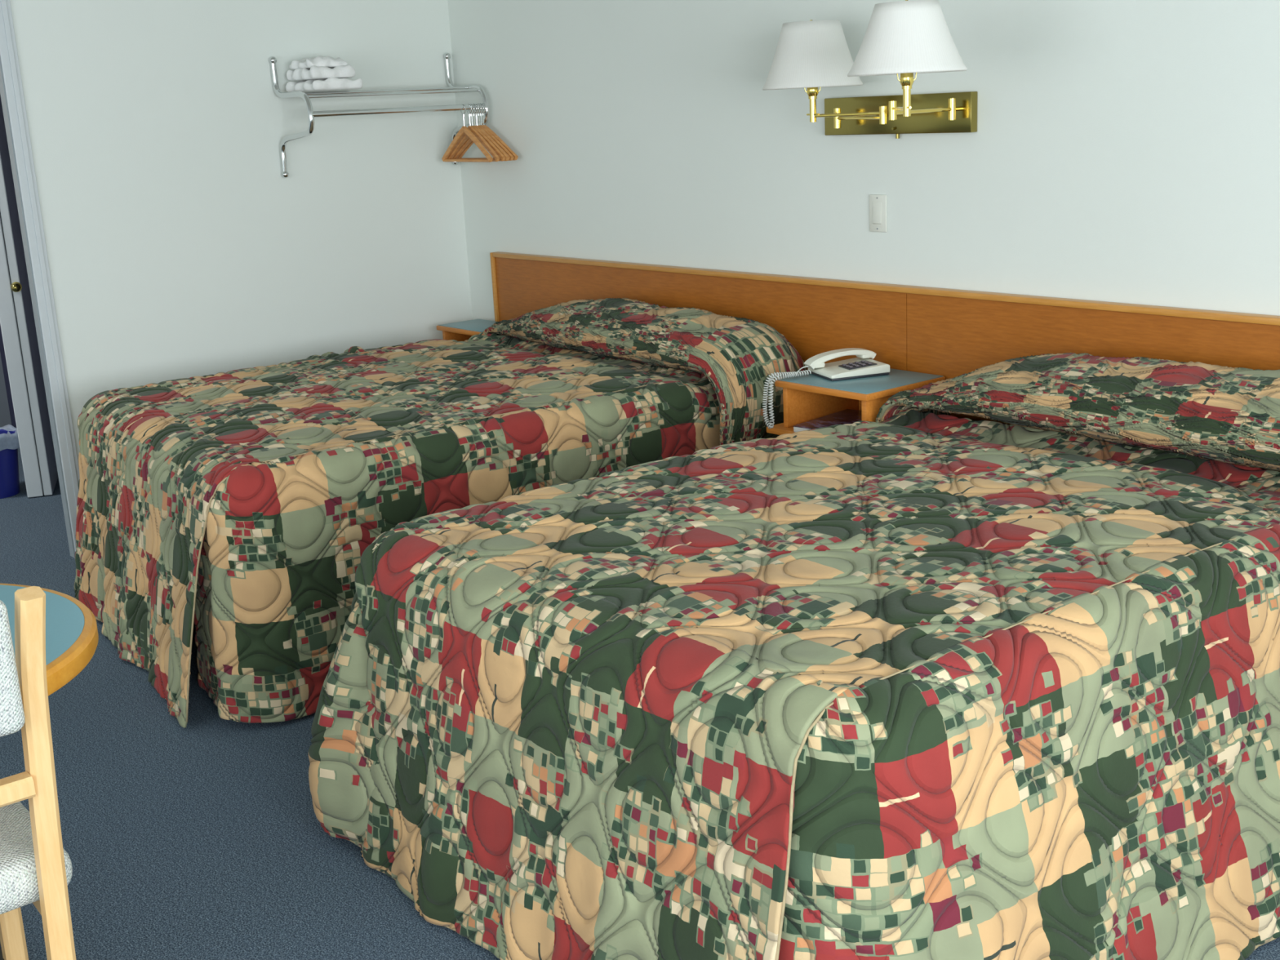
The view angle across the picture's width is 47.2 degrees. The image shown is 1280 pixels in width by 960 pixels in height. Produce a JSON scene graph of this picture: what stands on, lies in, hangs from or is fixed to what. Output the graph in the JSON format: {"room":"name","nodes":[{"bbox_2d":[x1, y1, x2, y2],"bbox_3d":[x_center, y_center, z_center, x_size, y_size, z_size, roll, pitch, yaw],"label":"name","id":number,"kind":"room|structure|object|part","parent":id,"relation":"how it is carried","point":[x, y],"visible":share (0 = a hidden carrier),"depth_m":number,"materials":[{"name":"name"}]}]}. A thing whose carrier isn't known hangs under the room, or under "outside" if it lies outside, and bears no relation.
{"room":"hotel room","nodes":[
{"label":"hotel room","id":0,"kind":"room"},
{"bbox_2d":[0,353,11,426],"bbox_3d":[-5.207,-1.040,6.479,4.320,2.450,0.100,-14,18,-37],"label":"wall","id":1,"kind":"structure","parent":0,"point":[5,417],"depth_m":7.99,"materials":[{"name":"grey paint"}]},
{"bbox_2d":[0,324,16,427],"bbox_3d":[-2.816,-1.290,6.992,0.100,2.450,3.350,-14,18,-37],"label":"wall partition","id":2,"kind":"structure","parent":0,"point":[2,346],"depth_m":7.94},
{"bbox_2d":[9,0,472,460],"bbox_3d":[-2.963,-0.709,4.757,5.800,2.450,0.050,-14,18,-37],"label":"wall","id":3,"kind":"structure","parent":0,"point":[179,246],"depth_m":5.76,"materials":[{"name":"white paint"}]},
{"bbox_2d":[0,0,79,558],"bbox_3d":[-2.534,-0.648,5.081,0.968,2.130,0.018,-14,18,-37],"label":"trim","id":4,"kind":"structure","parent":3,"relation":"attached to","point":[8,48],"depth_m":5.33,"materials":[{"name":"white paint"}]},
{"bbox_2d":[268,52,489,177],"bbox_3d":[-1.036,-1.492,5.955,0.832,0.471,0.303,-14,18,-37],"label":"towel rack","id":5,"kind":"object","parent":3,"relation":"attached to","point":[452,88],"visible":0.92,"depth_m":5.84,"materials":[{"name":"silver metal"}]},
{"bbox_2d":[285,77,362,92],"bbox_3d":[-1.239,-1.558,5.766,0.225,0.054,0.246,-14,18,-37],"label":"towel","id":6,"kind":"object","parent":5,"relation":"on","point":[331,84],"visible":0.91,"depth_m":5.69,"materials":[{"name":"white fabric"}]},
{"bbox_2d":[286,64,355,80],"bbox_3d":[-1.250,-1.599,5.755,0.200,0.052,0.236,-14,18,-37],"label":"towel","id":7,"kind":"object","parent":6,"relation":"on","point":[348,71],"visible":0.79,"depth_m":5.68,"materials":[{"name":"white fabric"}]},
{"bbox_2d":[288,55,347,70],"bbox_3d":[-1.266,-1.636,5.743,0.165,0.046,0.211,-14,18,-37],"label":"towel","id":8,"kind":"object","parent":7,"relation":"on","point":[320,60],"visible":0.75,"depth_m":5.68,"materials":[{"name":"white fabric"}]},
{"bbox_3d":[-1.028,-1.571,5.919,0.801,0.012,0.012,-14,18,-37],"label":"shelf rail","id":9,"kind":"part","parent":5,"relation":"part of","materials":[{"name":"silver metal"}]},
{"bbox_3d":[-0.973,-1.544,5.857,0.801,0.012,0.012,-14,18,-37],"label":"shelf rail","id":10,"kind":"part","parent":5,"relation":"part of","materials":[{"name":"silver metal"}]},
{"bbox_3d":[-0.948,-1.474,5.847,0.801,0.023,0.022,-14,18,-37],"label":"hanging rod","id":11,"kind":"part","parent":5,"relation":"part of","materials":[{"name":"silver metal"}]},
{"bbox_2d":[441,103,493,162],"bbox_3d":[-0.722,-1.430,6.043,0.013,0.234,0.420,-13,17,-33],"label":"clothes hanger","id":12,"kind":"object","parent":5,"relation":"hanging from","point":[464,129],"visible":1,"depth_m":6.03,"materials":[{"name":"brown wood"}]},
{"bbox_3d":[-0.720,-1.387,6.054,0.013,0.143,0.420,-12,17,-33],"label":"shoulder frame","id":13,"kind":"part","parent":12,"relation":"part of","materials":[{"name":"brown wood"}]},
{"bbox_2d":[451,103,499,161],"bbox_3d":[-0.700,-1.435,6.061,0.013,0.234,0.420,-13,17,-34],"label":"clothes hanger","id":14,"kind":"object","parent":5,"relation":"hanging from","point":[474,131],"visible":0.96,"depth_m":6.01,"materials":[{"name":"brown wood"}]},
{"bbox_3d":[-0.698,-1.393,6.072,0.013,0.143,0.420,-13,17,-34],"label":"shoulder frame","id":15,"kind":"part","parent":14,"relation":"part of","materials":[{"name":"brown wood"}]},
{"bbox_2d":[446,103,505,161],"bbox_3d":[-0.691,-1.438,6.067,0.014,0.234,0.420,-15,19,-39],"label":"clothes hanger","id":16,"kind":"object","parent":5,"relation":"hanging from","point":[502,157],"visible":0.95,"depth_m":6.00,"materials":[{"name":"brown wood"}]},
{"bbox_3d":[-0.689,-1.395,6.078,0.013,0.143,0.420,-15,19,-39],"label":"shoulder frame","id":17,"kind":"part","parent":16,"relation":"part of","materials":[{"name":"brown wood"}]},
{"bbox_2d":[449,103,510,160],"bbox_3d":[-0.682,-1.440,6.074,0.014,0.234,0.420,-16,19,-42],"label":"clothes hanger","id":18,"kind":"object","parent":5,"relation":"hanging from","point":[477,126],"visible":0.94,"depth_m":6.05,"materials":[{"name":"brown wood"}]},
{"bbox_3d":[-0.680,-1.397,6.085,0.013,0.143,0.420,-16,19,-42],"label":"shoulder frame","id":19,"kind":"part","parent":18,"relation":"part of","materials":[{"name":"brown wood"}]},
{"bbox_2d":[457,103,508,160],"bbox_3d":[-0.674,-1.442,6.081,0.013,0.234,0.420,-14,18,-37],"label":"clothes hanger","id":20,"kind":"object","parent":5,"relation":"hanging from","point":[496,145],"visible":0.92,"depth_m":6.04,"materials":[{"name":"brown wood"}]},
{"bbox_3d":[-0.671,-1.400,6.092,0.013,0.143,0.420,-14,18,-37],"label":"shoulder frame","id":21,"kind":"part","parent":20,"relation":"part of","materials":[{"name":"brown wood"}]},
{"bbox_2d":[452,102,514,160],"bbox_3d":[-0.665,-1.444,6.088,0.013,0.234,0.420,-16,19,-41],"label":"clothes hanger","id":22,"kind":"object","parent":5,"relation":"hanging from","point":[494,138],"visible":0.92,"depth_m":6.03,"materials":[{"name":"brown wood"}]},
{"bbox_3d":[-0.663,-1.402,6.098,0.013,0.143,0.420,-16,19,-41],"label":"shoulder frame","id":23,"kind":"part","parent":22,"relation":"part of","materials":[{"name":"brown wood"}]},
{"bbox_2d":[455,102,518,158],"bbox_3d":[-0.656,-1.446,6.094,0.420,0.234,0.013,11,20,43],"label":"clothes hanger","id":24,"kind":"object","parent":5,"relation":"hanging from","point":[481,113],"visible":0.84,"depth_m":6.07,"materials":[{"name":"brown wood"}]},
{"bbox_3d":[-0.654,-1.404,6.105,0.420,0.143,0.013,11,20,43],"label":"shoulder frame","id":25,"kind":"part","parent":24,"relation":"part of","materials":[{"name":"brown wood"}]},
{"bbox_2d":[457,102,517,159],"bbox_3d":[-0.648,-1.448,6.101,0.013,0.234,0.420,-15,19,-40],"label":"clothes hanger","id":26,"kind":"object","parent":5,"relation":"hanging from","point":[468,147],"visible":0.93,"depth_m":6.08,"materials":[{"name":"brown wood"}]},
{"bbox_3d":[-0.645,-1.406,6.112,0.013,0.143,0.420,-15,19,-40],"label":"shoulder frame","id":27,"kind":"part","parent":26,"relation":"part of","materials":[{"name":"brown wood"}]},
{"bbox_2d":[0,448,1279,959],"bbox_3d":[-1.595,0.865,3.498,5.800,0.100,10.900,-14,18,-37],"label":"floor","id":28,"kind":"structure","parent":0,"point":[205,839],"depth_m":3.38,"materials":[{"name":"blue carpet"}]},
{"bbox_2d":[0,424,19,498],"bbox_3d":[-2.929,-0.079,6.626,0.291,0.298,0.291,-14,18,-37],"label":"waste bin","id":29,"kind":"object","parent":28,"relation":"on","point":[9,440],"visible":0.87,"depth_m":6.58,"materials":[{"name":"blue plastic"}]},
{"bbox_2d":[0,94,57,497],"bbox_3d":[-2.788,-0.947,6.488,0.109,2.026,0.472,-7,15,-16],"label":"door","id":30,"kind":"structure","parent":28,"relation":"on","point":[17,322],"depth_m":6.45,"materials":[{"name":"white wood"}]},
{"bbox_3d":[-2.692,-0.830,6.323,0.043,0.044,0.056,-7,15,-16],"label":"knob","id":31,"kind":"part","parent":30,"relation":"part of","materials":[{"name":"gold metal"}]},
{"bbox_2d":[0,586,75,959],"bbox_3d":[-1.283,0.613,2.453,0.542,0.882,0.517,-14,18,-37],"label":"dining chair","id":32,"kind":"object","parent":28,"relation":"on","point":[36,868],"visible":1,"depth_m":2.41,"materials":[{"name":"brown wood"}]},
{"bbox_3d":[-1.154,0.330,2.208,0.412,0.225,0.074,-14,18,-37],"label":"backrest","id":33,"kind":"part","parent":32,"relation":"part of","materials":[{"name":"white fabric"}]},
{"bbox_3d":[-1.223,0.806,2.829,0.040,0.314,0.055,-14,18,-37],"label":"leg","id":34,"kind":"part","parent":32,"relation":"part of","materials":[{"name":"brown wood"}]},
{"bbox_3d":[-1.157,0.537,2.276,0.413,0.036,0.040,-14,18,-37],"label":"cross rail","id":35,"kind":"part","parent":32,"relation":"part of","materials":[{"name":"brown wood"}]},
{"bbox_3d":[-1.293,0.681,2.517,0.508,0.109,0.430,-14,18,-37],"label":"seat","id":36,"kind":"part","parent":32,"relation":"part of","materials":[{"name":"white fabric"}]},
{"bbox_3d":[-1.097,0.714,2.627,0.022,0.047,0.400,-13,18,-35],"label":"seat rail","id":37,"kind":"part","parent":32,"relation":"part of","materials":[{"name":"brown wood"}]},
{"bbox_2d":[0,582,98,959],"bbox_3d":[-1.396,0.652,2.675,0.856,0.698,0.856,-14,18,-37],"label":"round table","id":38,"kind":"object","parent":28,"relation":"on","point":[72,637],"visible":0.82,"depth_m":2.67,"materials":[{"name":"laminate"}]},
{"bbox_2d":[510,524,1270,675],"bbox_3d":[0.716,0.389,3.455,1.685,0.620,1.310,-14,18,-37],"label":"bed","id":39,"kind":"object","parent":28,"relation":"on","point":[1269,525],"visible":0.02,"depth_m":2.79,"materials":[{"name":"fabric"}]},
{"bbox_2d":[308,352,1279,959],"bbox_3d":[0.577,0.318,3.278,2.271,0.941,1.840,-14,18,-37],"label":"bedspread","id":40,"kind":"object","parent":39,"relation":"on","point":[547,769],"visible":1,"depth_m":2.66,"materials":[{"name":"multicoloured fabric"}]},
{"bbox_3d":[0.553,0.065,3.250,1.702,0.073,1.340,-14,18,-37],"label":"panel","id":41,"kind":"part","parent":40,"relation":"part of","materials":[{"name":"multicoloured fabric"}]},
{"bbox_2d":[448,0,1279,320],"bbox_3d":[1.624,-0.640,3.604,0.100,2.450,7.500,-14,18,-37],"label":"wall","id":42,"kind":"structure","parent":0,"point":[1120,151],"depth_m":4.49,"materials":[{"name":"white paint"}]},
{"bbox_2d":[762,0,977,138],"bbox_3d":[0.710,-1.137,4.130,0.534,0.361,1.067,-6,15,-12],"label":"wall lamp","id":43,"kind":"object","parent":42,"relation":"attached to","point":[905,38],"visible":1,"depth_m":4.29,"materials":[{"name":"white fabric"}]},
{"bbox_3d":[0.524,-1.145,4.445,0.036,0.116,0.036,-14,18,-37],"label":"socket stem","id":44,"kind":"part","parent":43,"relation":"part of","materials":[{"name":"gold metal"}]},
{"bbox_3d":[0.517,-1.278,4.411,0.302,0.190,0.302,-14,18,-37],"label":"lamp shade","id":45,"kind":"part","parent":43,"relation":"part of","materials":[{"name":"fabric"}]},
{"bbox_3d":[0.617,-1.087,4.361,0.009,0.010,0.265,-16,19,-41],"label":"swing arm","id":46,"kind":"part","parent":43,"relation":"part of","materials":[{"name":"gold metal"}]},
{"bbox_3d":[0.660,-1.089,4.410,0.009,0.010,0.305,-7,15,-17],"label":"swing arm","id":47,"kind":"part","parent":43,"relation":"part of","materials":[{"name":"gold metal"}]},
{"bbox_3d":[0.775,-1.052,4.444,0.029,0.034,0.012,-14,18,-37],"label":"switch knob","id":48,"kind":"part","parent":43,"relation":"part of","materials":[{"name":"gold metal"}]},
{"bbox_3d":[0.689,-0.985,3.892,0.009,0.010,0.261,-2,14,2],"label":"swing arm","id":49,"kind":"part","parent":43,"relation":"part of","materials":[{"name":"gold metal"}]},
{"bbox_3d":[0.684,-0.991,3.756,0.036,0.116,0.036,-14,18,-37],"label":"socket stem","id":50,"kind":"part","parent":43,"relation":"part of","materials":[{"name":"gold metal"}]},
{"bbox_3d":[0.677,-1.121,3.723,0.302,0.173,0.302,-14,18,-37],"label":"lamp shade","id":51,"kind":"part","parent":43,"relation":"part of","materials":[{"name":"fabric"}]},
{"bbox_3d":[0.794,-1.035,4.113,0.279,0.010,0.009,-16,19,-41],"label":"swing arm","id":52,"kind":"part","parent":43,"relation":"part of","materials":[{"name":"gold metal"}]},
{"bbox_2d":[869,194,887,231],"bbox_3d":[0.743,-0.834,4.585,0.011,0.115,0.070,-14,18,-37],"label":"light switch","id":53,"kind":"object","parent":42,"relation":"attached to","point":[877,202],"visible":1,"depth_m":4.58,"materials":[{"name":"white plastic"}]},
{"bbox_2d":[489,251,1279,471],"bbox_3d":[0.957,-0.090,4.520,0.044,0.992,4.950,-14,18,-37],"label":"headboard","id":54,"kind":"object","parent":42,"relation":"attached to","point":[948,333],"visible":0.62,"depth_m":4.54,"materials":[{"name":"brown wood"}]},
{"bbox_2d":[436,319,496,341],"bbox_3d":[-0.692,-0.577,6.259,0.230,0.170,0.378,-14,18,-37],"label":"nightstand","id":55,"kind":"object","parent":54,"relation":"attached to","point":[463,331],"visible":0.28,"depth_m":6.26,"materials":[{"name":"brown wood"}]},
{"bbox_3d":[-0.764,-0.600,6.368,0.200,0.128,0.018,-14,18,-37],"label":"panel","id":56,"kind":"part","parent":55,"relation":"part of","materials":[{"name":"brown wood"}]},
{"bbox_3d":[0.137,-0.297,5.520,0.033,0.974,2.289,-14,18,-37],"label":"panel","id":57,"kind":"part","parent":54,"relation":"part of","materials":[{"name":"brown wood"}]},
{"bbox_2d":[766,368,945,435],"bbox_3d":[0.660,-0.232,4.513,0.365,0.170,0.410,-14,18,-37],"label":"nightstand","id":58,"kind":"object","parent":54,"relation":"attached to","point":[810,397],"visible":0.55,"depth_m":4.47,"materials":[{"name":"brown wood"}]},
{"bbox_2d":[766,422,795,435],"bbox_3d":[0.660,-0.160,4.536,0.365,0.020,0.398,-14,18,-37],"label":"shelf","id":59,"kind":"object","parent":58,"relation":"attached to","point":[781,428],"depth_m":4.55,"materials":[{"name":"brown wood"}]},
{"bbox_3d":[0.579,-0.258,4.635,0.335,0.128,0.018,-14,18,-37],"label":"panel","id":60,"kind":"part","parent":58,"relation":"part of","materials":[{"name":"brown wood"}]},
{"bbox_2d":[762,347,889,428],"bbox_3d":[0.573,-0.280,4.538,0.386,0.216,0.170,-8,15,-18],"label":"telephone","id":61,"kind":"object","parent":58,"relation":"on","point":[861,366],"visible":1,"depth_m":4.52,"materials":[{"name":"plastic"}]},
{"bbox_3d":[0.433,-0.248,4.523,0.110,0.175,0.035,-5,15,-7],"label":"cord","id":62,"kind":"part","parent":61,"relation":"part of","materials":[{"name":"plastic"}]},
{"bbox_3d":[0.463,-0.251,4.536,0.157,0.165,0.024,-11,16,-29],"label":"cord","id":63,"kind":"part","parent":61,"relation":"part of","materials":[{"name":"plastic"}]},
{"bbox_3d":[0.647,-0.333,4.552,0.196,0.007,0.166,-8,15,-18],"label":"foot plate","id":64,"kind":"part","parent":61,"relation":"part of","materials":[{"name":"plastic"}]},
{"bbox_2d":[792,408,862,431],"bbox_3d":[0.650,-0.171,4.500,0.236,0.019,0.288,10,20,42],"label":"magazine","id":65,"kind":"object","parent":58,"relation":"in","point":[847,415],"visible":0.48,"depth_m":4.52,"materials":[{"name":"paper"}]},
{"bbox_3d":[0.805,-0.262,4.607,0.014,0.128,0.306,-14,18,-37],"label":"panel","id":66,"kind":"part","parent":58,"relation":"part of","materials":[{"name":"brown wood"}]},
{"bbox_3d":[0.784,-0.204,4.387,0.335,0.128,0.018,-14,18,-37],"label":"panel","id":67,"kind":"part","parent":58,"relation":"part of","materials":[{"name":"brown wood"}]},
{"bbox_3d":[1.689,0.107,3.648,0.033,0.974,2.639,-14,18,-37],"label":"panel","id":68,"kind":"part","parent":54,"relation":"part of","materials":[{"name":"brown wood"}]},
{"bbox_3d":[-0.680,0.025,5.142,1.680,0.620,1.420,-14,18,-37],"label":"bed","id":69,"kind":"object","parent":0,"visible":0},
{"bbox_2d":[74,297,807,728],"bbox_3d":[-0.794,-0.064,5.001,2.172,0.910,1.836,-13,18,-35],"label":"bedspread","id":70,"kind":"object","parent":69,"relation":"on","point":[257,541],"visible":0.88,"depth_m":4.38,"materials":[{"name":"multicoloured fabric"}]},
{"bbox_3d":[-0.838,-0.319,4.937,1.694,0.056,1.450,-14,18,-37],"label":"panel","id":71,"kind":"part","parent":70,"relation":"part of","materials":[{"name":"multicoloured fabric"}]}
]}

